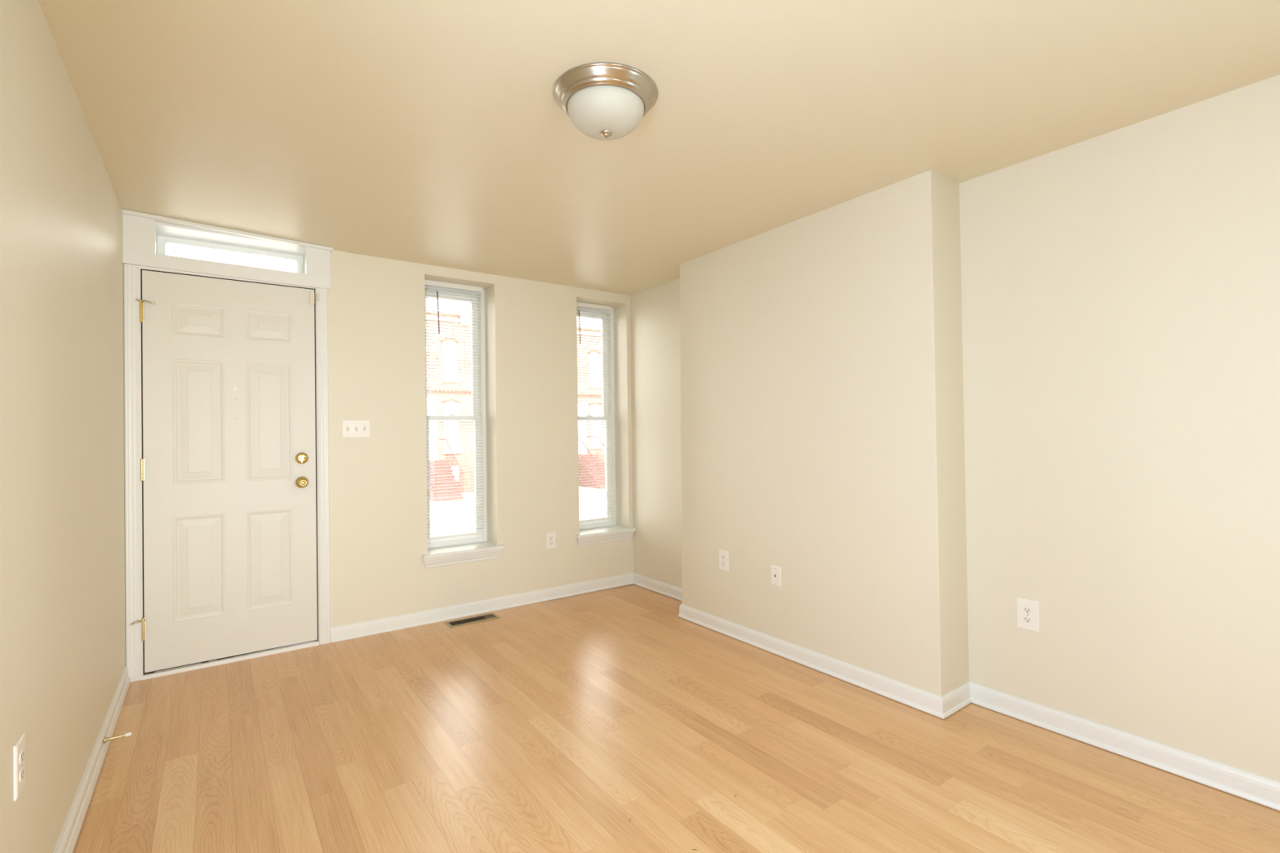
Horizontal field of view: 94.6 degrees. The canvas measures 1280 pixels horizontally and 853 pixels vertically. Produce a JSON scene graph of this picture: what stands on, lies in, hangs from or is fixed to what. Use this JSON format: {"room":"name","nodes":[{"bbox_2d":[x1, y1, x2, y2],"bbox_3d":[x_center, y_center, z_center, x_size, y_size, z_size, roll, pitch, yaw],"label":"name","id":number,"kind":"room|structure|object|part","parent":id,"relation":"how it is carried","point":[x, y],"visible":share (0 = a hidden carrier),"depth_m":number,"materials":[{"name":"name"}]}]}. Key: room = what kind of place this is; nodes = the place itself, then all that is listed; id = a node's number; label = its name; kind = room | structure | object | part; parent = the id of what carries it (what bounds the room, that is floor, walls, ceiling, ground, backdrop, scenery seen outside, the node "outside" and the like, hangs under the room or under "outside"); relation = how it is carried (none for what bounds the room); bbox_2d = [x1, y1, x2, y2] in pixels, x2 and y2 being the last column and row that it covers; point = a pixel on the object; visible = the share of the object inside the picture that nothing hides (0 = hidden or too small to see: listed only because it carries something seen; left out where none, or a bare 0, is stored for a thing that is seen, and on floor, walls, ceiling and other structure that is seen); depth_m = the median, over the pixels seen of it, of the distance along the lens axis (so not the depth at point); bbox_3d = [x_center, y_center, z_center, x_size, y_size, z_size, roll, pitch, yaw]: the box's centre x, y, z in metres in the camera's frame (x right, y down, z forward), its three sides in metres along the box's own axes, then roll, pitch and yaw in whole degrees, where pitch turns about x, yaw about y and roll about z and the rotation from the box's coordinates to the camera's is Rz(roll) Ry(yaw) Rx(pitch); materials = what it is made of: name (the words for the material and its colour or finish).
{"room":"empty living room","nodes":[
{"label":"empty living room","id":0,"kind":"room"},
{"bbox_2d":[0,0,125,852],"bbox_3d":[-0.458,0.018,-0.148,0.200,2.600,8.097,0,-1,-36],"label":"wall","id":1,"kind":"structure","parent":0,"point":[63,589],"depth_m":1.62,"materials":[{"name":"beige paint"}]},
{"bbox_2d":[13,733,25,800],"bbox_3d":[-1.384,0.758,1.319,0.007,0.118,0.072,0,-1,-36],"label":"wall outlet","id":2,"kind":"object","parent":1,"relation":"attached to","point":[19,748],"visible":1,"depth_m":1.31,"materials":[{"name":"white plastic"}]},
{"bbox_2d":[19,749,24,764],"bbox_3d":[-1.382,0.738,1.321,0.002,0.025,0.033,0,-1,-36],"label":"receptacle","id":3,"kind":"object","parent":2,"relation":"attached to","point":[21,751],"depth_m":1.32,"materials":[{"name":"white plastic"}]},
{"bbox_2d":[19,767,24,782],"bbox_3d":[-1.381,0.777,1.321,0.002,0.025,0.033,0,-1,-36],"label":"receptacle","id":4,"kind":"object","parent":2,"relation":"attached to","point":[21,769],"depth_m":1.32,"materials":[{"name":"white plastic"}]},
{"bbox_2d":[53,665,130,852],"bbox_3d":[-0.259,1.167,-0.225,0.020,0.092,7.731,0,-1,-36],"label":"baseboard","id":5,"kind":"structure","parent":1,"relation":"attached to","point":[68,838],"depth_m":2.02,"materials":[{"name":"white paint"}]},
{"bbox_2d":[103,732,131,743],"bbox_3d":[-2.015,1.198,2.281,0.080,0.024,0.024,0,-1,-36],"label":"door stop","id":6,"kind":"object","parent":1,"relation":"attached to","point":[105,739],"visible":1,"depth_m":2.27,"materials":[{"name":"gold metal"}]},
{"bbox_3d":[-2.021,1.198,2.276,0.066,0.024,0.024,0,-1,-36],"label":"stop rod","id":7,"kind":"part","parent":6,"relation":"part of","materials":[{"name":"gold metal"}]},
{"bbox_2d":[123,221,633,627],"bbox_3d":[-1.357,0.012,3.974,3.566,2.700,0.300,0,-1,-36],"label":"wall","id":8,"kind":"structure","parent":0,"point":[376,305],"depth_m":3.88,"materials":[{"name":"beige paint"}]},
{"bbox_2d":[123,263,142,682],"bbox_3d":[-2.519,0.234,2.936,0.061,2.080,0.018,0,-1,-36],"label":"trim","id":9,"kind":"structure","parent":8,"relation":"attached to","point":[131,272],"depth_m":2.93,"materials":[{"name":"white paint"}]},
{"bbox_2d":[122,213,155,253],"bbox_3d":[-2.510,-0.965,2.962,0.124,0.181,0.022,0,-1,-36],"label":"trim","id":10,"kind":"structure","parent":8,"relation":"attached to","point":[138,233],"depth_m":2.95,"materials":[{"name":"white paint"}]},
{"bbox_2d":[128,266,319,679],"bbox_3d":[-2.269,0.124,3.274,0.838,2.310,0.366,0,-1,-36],"label":"door","id":11,"kind":"structure","parent":8,"relation":"in","point":[228,461],"depth_m":3.17,"materials":[{"name":"white paint"}]},
{"bbox_3d":[-2.241,1.237,3.129,0.510,0.004,0.009,0,-1,-36],"label":"sill plate","id":12,"kind":"part","parent":11,"relation":"part of","materials":[{"name":"metal"}]},
{"bbox_3d":[-1.910,0.318,3.345,0.065,0.065,0.065,0,-1,-36],"label":"knob","id":13,"kind":"part","parent":11,"relation":"part of","materials":[{"name":"gold metal"}]},
{"bbox_2d":[309,291,319,304],"bbox_3d":[-1.877,-0.741,3.411,0.057,0.068,0.021,-1,0,-12],"label":"sensor","id":14,"kind":"object","parent":11,"relation":"attached to","point":[311,294],"visible":1,"depth_m":3.40,"materials":[{"name":"beige plastic"}]},
{"bbox_2d":[122,248,330,289],"bbox_3d":[-2.186,-0.839,3.192,0.916,0.079,0.025,0,-1,-36],"label":"trim","id":15,"kind":"structure","parent":8,"relation":"attached to","point":[129,256],"depth_m":3.15,"materials":[{"name":"white paint"}]},
{"bbox_2d":[121,208,333,252],"bbox_3d":[-2.178,-1.046,3.189,0.929,0.048,0.046,0,-1,-36],"label":"trim","id":16,"kind":"structure","parent":8,"relation":"attached to","point":[157,218],"depth_m":3.14,"materials":[{"name":"white paint"}]},
{"bbox_2d":[155,222,306,273],"bbox_3d":[-2.286,-0.954,3.321,0.776,0.176,0.300,0,-1,-36],"label":"window","id":17,"kind":"structure","parent":8,"relation":"in","point":[165,233],"depth_m":3.29,"materials":[{"name":"white plastic"}]},
{"bbox_2d":[305,246,330,277],"bbox_3d":[-1.867,-0.954,3.426,0.123,0.163,0.022,0,-1,-36],"label":"trim","id":18,"kind":"structure","parent":8,"relation":"attached to","point":[317,260],"depth_m":3.42,"materials":[{"name":"white paint"}]},
{"bbox_2d":[315,288,330,644],"bbox_3d":[-1.837,0.231,3.429,0.060,2.066,0.018,0,-1,-36],"label":"trim","id":19,"kind":"structure","parent":8,"relation":"attached to","point":[322,308],"depth_m":3.42,"materials":[{"name":"white paint"}]},
{"bbox_2d":[342,420,370,437],"bbox_3d":[-1.696,0.014,3.534,0.155,0.105,0.018,0,-1,-36],"label":"light switch","id":20,"kind":"object","parent":8,"relation":"attached to","point":[350,428],"visible":1,"depth_m":3.54,"materials":[{"name":"white plastic"}]},
{"bbox_2d":[421,284,505,568],"bbox_3d":[-1.248,-0.037,4.017,0.544,1.883,0.331,0,-1,-36],"label":"window","id":21,"kind":"structure","parent":8,"relation":"in","point":[473,548],"depth_m":4.17,"materials":[{"name":"white plastic"}]},
{"bbox_3d":[-1.330,-0.484,4.126,0.404,0.886,0.030,0,-1,-36],"label":"sash","id":22,"kind":"part","parent":21,"relation":"part of","materials":[{"name":"clear glass"}]},
{"bbox_2d":[424,279,484,540],"bbox_3d":[-1.273,-0.113,4.030,0.422,1.728,0.044,0,-1,-36],"label":"blind","id":23,"kind":"object","parent":21,"relation":"attached to","point":[428,282],"visible":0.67,"depth_m":4.04,"materials":[{"name":"white plastic"}]},
{"bbox_3d":[-1.409,-0.099,3.942,0.005,1.690,0.028,0,-1,-36],"label":"ladder cord","id":24,"kind":"part","parent":23,"relation":"part of","materials":[{"name":"white fabric"}]},
{"bbox_3d":[-1.266,0.745,4.030,0.415,0.014,0.023,0,-1,-36],"label":"rail","id":25,"kind":"part","parent":23,"relation":"part of","materials":[{"name":"white plastic"}]},
{"bbox_3d":[-1.142,-0.101,4.134,0.005,1.690,0.028,0,-1,-36],"label":"ladder cord","id":26,"kind":"part","parent":23,"relation":"part of","materials":[{"name":"white fabric"}]},
{"bbox_3d":[-1.107,-0.338,4.139,0.009,1.212,0.009,0,-1,-36],"label":"pull cord","id":27,"kind":"part","parent":23,"relation":"part of","materials":[{"name":"white fabric"}]},
{"bbox_3d":[-1.297,0.355,4.088,0.404,0.861,0.030,0,-1,-36],"label":"sash","id":28,"kind":"part","parent":21,"relation":"part of","materials":[{"name":"glass"}]},
{"bbox_3d":[-1.316,-0.081,4.111,0.468,1.793,0.100,0,-1,-36],"label":"frame","id":29,"kind":"part","parent":21,"relation":"part of","materials":[{"name":"white plastic"}]},
{"bbox_3d":[-1.209,0.836,3.971,0.544,0.046,0.236,0,-1,-36],"label":"sill","id":30,"kind":"part","parent":21,"relation":"part of","materials":[{"name":"white paint"}]},
{"bbox_2d":[330,573,633,642],"bbox_3d":[-0.922,1.212,4.070,2.162,0.088,0.020,0,-1,-36],"label":"baseboard","id":31,"kind":"structure","parent":8,"relation":"attached to","point":[351,631],"depth_m":3.92,"materials":[{"name":"white paint"}]},
{"bbox_2d":[546,532,555,549],"bbox_3d":[-0.644,0.829,4.285,0.074,0.120,0.007,0,-1,-36],"label":"wall outlet","id":32,"kind":"object","parent":8,"relation":"attached to","point":[551,536],"visible":1,"depth_m":4.28,"materials":[{"name":"white plastic"}]},
{"bbox_2d":[575,306,635,546],"bbox_3d":[-0.352,-0.039,4.663,0.523,1.873,0.331,0,-1,-36],"label":"window","id":33,"kind":"structure","parent":8,"relation":"in","point":[606,531],"depth_m":4.83,"materials":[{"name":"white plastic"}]},
{"bbox_3d":[-0.433,-0.485,4.773,0.387,0.876,0.030,0,-1,-36],"label":"sash","id":34,"kind":"part","parent":33,"relation":"part of","materials":[{"name":"glass"}]},
{"bbox_2d":[576,302,613,522],"bbox_3d":[-0.383,-0.113,4.672,0.385,1.717,0.044,0,-1,-36],"label":"blind","id":35,"kind":"object","parent":33,"relation":"attached to","point":[604,308],"visible":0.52,"depth_m":4.70,"materials":[{"name":"white plastic"}]},
{"bbox_3d":[-0.376,0.738,4.672,0.378,0.014,0.023,0,-1,-36],"label":"rail","id":36,"kind":"part","parent":35,"relation":"part of","materials":[{"name":"white plastic"}]},
{"bbox_3d":[-0.267,-0.102,4.766,0.005,1.678,0.028,0,-1,-36],"label":"ladder cord","id":37,"kind":"part","parent":35,"relation":"part of","materials":[{"name":"white fabric"}]},
{"bbox_3d":[-0.232,-0.338,4.771,0.009,1.201,0.009,0,-1,-36],"label":"pull cord","id":38,"kind":"part","parent":35,"relation":"part of","materials":[{"name":"white fabric"}]},
{"bbox_3d":[-0.400,0.349,4.736,0.387,0.861,0.030,0,-1,-36],"label":"sash","id":39,"kind":"part","parent":33,"relation":"part of","materials":[{"name":"clear glass"}]},
{"bbox_3d":[-0.419,-0.082,4.758,0.451,1.783,0.100,0,-1,-36],"label":"frame","id":40,"kind":"part","parent":33,"relation":"part of","materials":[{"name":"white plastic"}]},
{"bbox_3d":[-0.313,0.830,4.617,0.523,0.046,0.236,0,-1,-36],"label":"sill","id":41,"kind":"part","parent":33,"relation":"part of","materials":[{"name":"white paint"}]},
{"bbox_2d":[38,0,1279,295],"bbox_3d":[1.042,-1.247,0.580,3.700,0.298,8.087,0,-1,-36],"label":"ceiling","id":42,"kind":"structure","parent":0,"point":[430,132],"depth_m":1.97,"materials":[{"name":"beige paint"}]},
{"bbox_2d":[552,62,657,140],"bbox_3d":[-0.110,-1.003,1.909,0.337,0.138,0.337,0,-1,-36],"label":"ceiling light","id":43,"kind":"object","parent":42,"relation":"attached to","point":[604,101],"visible":1,"depth_m":1.82,"materials":[{"name":"white glass"}]},
{"bbox_3d":[-0.110,-0.991,1.909,0.249,0.086,0.249,0,-1,-36],"label":"lamp shade","id":44,"kind":"part","parent":43,"relation":"part of","materials":[{"name":"white glass"}]},
{"bbox_2d":[72,583,1279,852],"bbox_3d":[0.935,1.264,0.879,3.451,0.129,8.767,0,-1,-36],"label":"floor","id":45,"kind":"structure","parent":0,"point":[551,726],"depth_m":2.17,"materials":[{"name":"brown wood"}]},
{"bbox_2d":[444,613,500,627],"bbox_3d":[-1.080,1.249,3.816,0.330,0.006,0.124,0,-1,-36],"label":"floor vent","id":46,"kind":"object","parent":45,"relation":"in","point":[490,616],"visible":1,"depth_m":3.81,"materials":[{"name":"beige metal"}]},
{"bbox_3d":[-0.986,1.250,3.878,0.059,0.001,0.069,0,-1,-36],"label":"damper plate","id":47,"kind":"part","parent":46,"relation":"part of","materials":[{"name":"brown metal"}]},
{"bbox_2d":[680,169,968,696],"bbox_3d":[0.858,-0.022,3.246,0.264,2.700,1.690,0,-1,-36],"label":"wall","id":48,"kind":"structure","parent":0,"point":[821,366],"depth_m":2.87,"materials":[{"name":"beige paint"}]},
{"bbox_2d":[719,549,728,572],"bbox_3d":[0.498,0.799,3.522,0.007,0.122,0.079,0,-1,-36],"label":"wall outlet","id":49,"kind":"object","parent":48,"relation":"attached to","point":[723,554],"visible":1,"depth_m":3.52,"materials":[{"name":"white plastic"}]},
{"bbox_2d":[770,564,781,587],"bbox_3d":[0.734,0.810,3.195,0.010,0.109,0.069,0,-1,-36],"label":"cable jack","id":50,"kind":"object","parent":48,"relation":"attached to","point":[775,571],"visible":1,"depth_m":3.19,"materials":[{"name":"white plastic"}]},
{"bbox_2d":[630,74,1279,782],"bbox_3d":[2.248,-0.052,1.726,0.250,2.700,7.967,0,-1,-36],"label":"wall","id":51,"kind":"structure","parent":0,"point":[1121,287],"depth_m":2.17,"materials":[{"name":"beige paint"}]},
{"bbox_2d":[632,573,1279,811],"bbox_3d":[2.108,1.154,1.493,0.264,0.083,7.747,0,-1,-36],"label":"baseboard","id":52,"kind":"structure","parent":51,"relation":"attached to","point":[1259,789],"depth_m":2.46,"materials":[{"name":"white paint"}]},
{"bbox_2d":[1016,597,1039,632],"bbox_3d":[1.591,0.773,2.424,0.007,0.125,0.083,0,-1,-36],"label":"wall outlet","id":53,"kind":"object","parent":51,"relation":"attached to","point":[1027,611],"visible":1,"depth_m":2.42,"materials":[{"name":"white plastic"}]},
{"bbox_2d":[1022,606,1031,613],"bbox_3d":[1.588,0.753,2.423,0.002,0.025,0.033,0,-1,-36],"label":"receptacle","id":54,"kind":"object","parent":53,"relation":"attached to","point":[1026,610],"depth_m":2.42,"materials":[{"name":"white plastic"}]},
{"bbox_2d":[1022,616,1031,623],"bbox_3d":[1.589,0.792,2.423,0.002,0.025,0.033,0,-1,-36],"label":"receptacle","id":55,"kind":"object","parent":53,"relation":"attached to","point":[1026,620],"depth_m":2.42,"materials":[{"name":"white plastic"}]},
{"label":"outside","id":56,"kind":"structure","parent":0,"visible":0},
{"bbox_2d":[429,486,605,505],"bbox_3d":[-10.279,3.360,30.756,60.000,0.300,12.000,0,-1,-36],"label":"sidewalk","id":57,"kind":"structure","parent":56,"point":[585,489],"depth_m":26.44,"materials":[{"name":"concrete"}]},
{"bbox_2d":[426,297,466,502],"bbox_3d":[-11.471,-1.396,29.265,4.012,9.220,11.156,0,-1,-36],"label":"house","id":58,"kind":"structure","parent":57,"relation":"on","point":[435,426],"depth_m":27.80,"materials":[{"name":"orange brick"}]},
{"bbox_3d":[-9.860,-0.842,27.363,0.720,0.400,0.020,0,-1,-36],"label":"pane","id":59,"kind":"part","parent":58,"relation":"part of","materials":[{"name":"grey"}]},
{"bbox_3d":[-9.870,0.188,27.388,0.960,2.700,0.070,0,-1,-36],"label":"house door","id":60,"kind":"part","parent":58,"relation":"part of","materials":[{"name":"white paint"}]},
{"bbox_3d":[-9.368,1.744,25.734,0.060,2.370,3.056,0,-1,-36],"label":"railing","id":61,"kind":"part","parent":58,"relation":"part of","materials":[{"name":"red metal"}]},
{"bbox_3d":[-10.034,-5.517,27.232,4.000,1.050,0.450,0,-1,-36],"label":"cornice","id":62,"kind":"part","parent":58,"relation":"part of","materials":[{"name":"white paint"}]},
{"bbox_3d":[-9.028,-3.153,28.067,0.571,1.710,0.002,0,-1,-36],"label":"pane","id":63,"kind":"part","parent":58,"relation":"part of","materials":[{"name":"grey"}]},
{"bbox_3d":[-8.994,-2.168,28.030,0.840,0.120,0.120,0,-1,-36],"label":"stone sill","id":64,"kind":"part","parent":58,"relation":"part of","materials":[{"name":"white stone"}]},
{"bbox_3d":[-8.443,1.737,26.401,0.060,2.370,3.056,0,-1,-36],"label":"railing","id":65,"kind":"part","parent":58,"relation":"part of","materials":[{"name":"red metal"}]},
{"bbox_3d":[-8.955,0.003,28.066,0.588,2.156,0.002,0,-1,-36],"label":"pane","id":66,"kind":"part","parent":58,"relation":"part of","materials":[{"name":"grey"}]},
{"bbox_3d":[-8.917,1.211,28.026,0.860,0.120,0.120,0,-1,-36],"label":"stone sill","id":67,"kind":"part","parent":58,"relation":"part of","materials":[{"name":"white stone"}]},
{"bbox_2d":[464,302,474,492],"bbox_3d":[-8.211,-1.420,31.618,4.012,9.220,11.156,0,-1,-36],"label":"house","id":68,"kind":"structure","parent":57,"relation":"on","point":[468,424],"depth_m":28.57,"materials":[{"name":"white brick"}]},
{"bbox_2d":[577,316,605,488],"bbox_3d":[-4.951,-1.444,33.970,4.012,9.220,11.156,0,-1,-36],"label":"house","id":69,"kind":"structure","parent":57,"relation":"on","point":[581,431],"depth_m":32.41,"materials":[{"name":"orange brick"}]},
{"bbox_3d":[-3.340,-0.890,32.068,0.720,0.400,0.020,0,-1,-36],"label":"pane","id":70,"kind":"part","parent":69,"relation":"part of","materials":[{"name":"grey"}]},
{"bbox_3d":[-3.350,0.141,32.092,0.960,2.700,0.070,0,-1,-36],"label":"house door","id":71,"kind":"part","parent":69,"relation":"part of","materials":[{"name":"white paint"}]},
{"bbox_3d":[-3.514,-5.564,31.937,4.000,1.050,0.450,0,-1,-36],"label":"cornice","id":72,"kind":"part","parent":69,"relation":"part of","materials":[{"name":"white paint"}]},
{"bbox_3d":[-2.848,1.696,30.438,0.060,2.370,3.056,0,-1,-36],"label":"railing","id":73,"kind":"part","parent":69,"relation":"part of","materials":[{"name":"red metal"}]},
{"bbox_3d":[-2.509,-3.200,32.772,0.571,1.710,0.002,0,-1,-36],"label":"pane","id":74,"kind":"part","parent":69,"relation":"part of","materials":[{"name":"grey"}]},
{"bbox_3d":[-2.474,-2.216,32.734,0.840,0.120,0.120,0,-1,-36],"label":"stone sill","id":75,"kind":"part","parent":69,"relation":"part of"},
{"bbox_3d":[-2.435,-0.044,32.771,0.588,2.156,0.002,0,-1,-36],"label":"pane","id":76,"kind":"part","parent":69,"relation":"part of","materials":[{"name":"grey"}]},
{"bbox_3d":[-1.924,1.689,31.105,0.060,2.370,3.056,0,-1,-36],"label":"railing","id":77,"kind":"part","parent":69,"relation":"part of","materials":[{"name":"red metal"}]},
{"bbox_3d":[-2.398,1.163,32.731,0.860,0.120,0.120,0,-1,-36],"label":"stone sill","id":78,"kind":"part","parent":69,"relation":"part of","materials":[{"name":"white stone"}]},
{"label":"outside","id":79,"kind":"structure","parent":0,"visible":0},
{"bbox_2d":[430,491,605,537],"bbox_3d":[-1.561,3.222,18.673,60.000,0.160,17.800,0,-1,-36],"label":"street","id":80,"kind":"structure","parent":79,"point":[597,492],"depth_m":21.67,"materials":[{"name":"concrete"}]}
]}

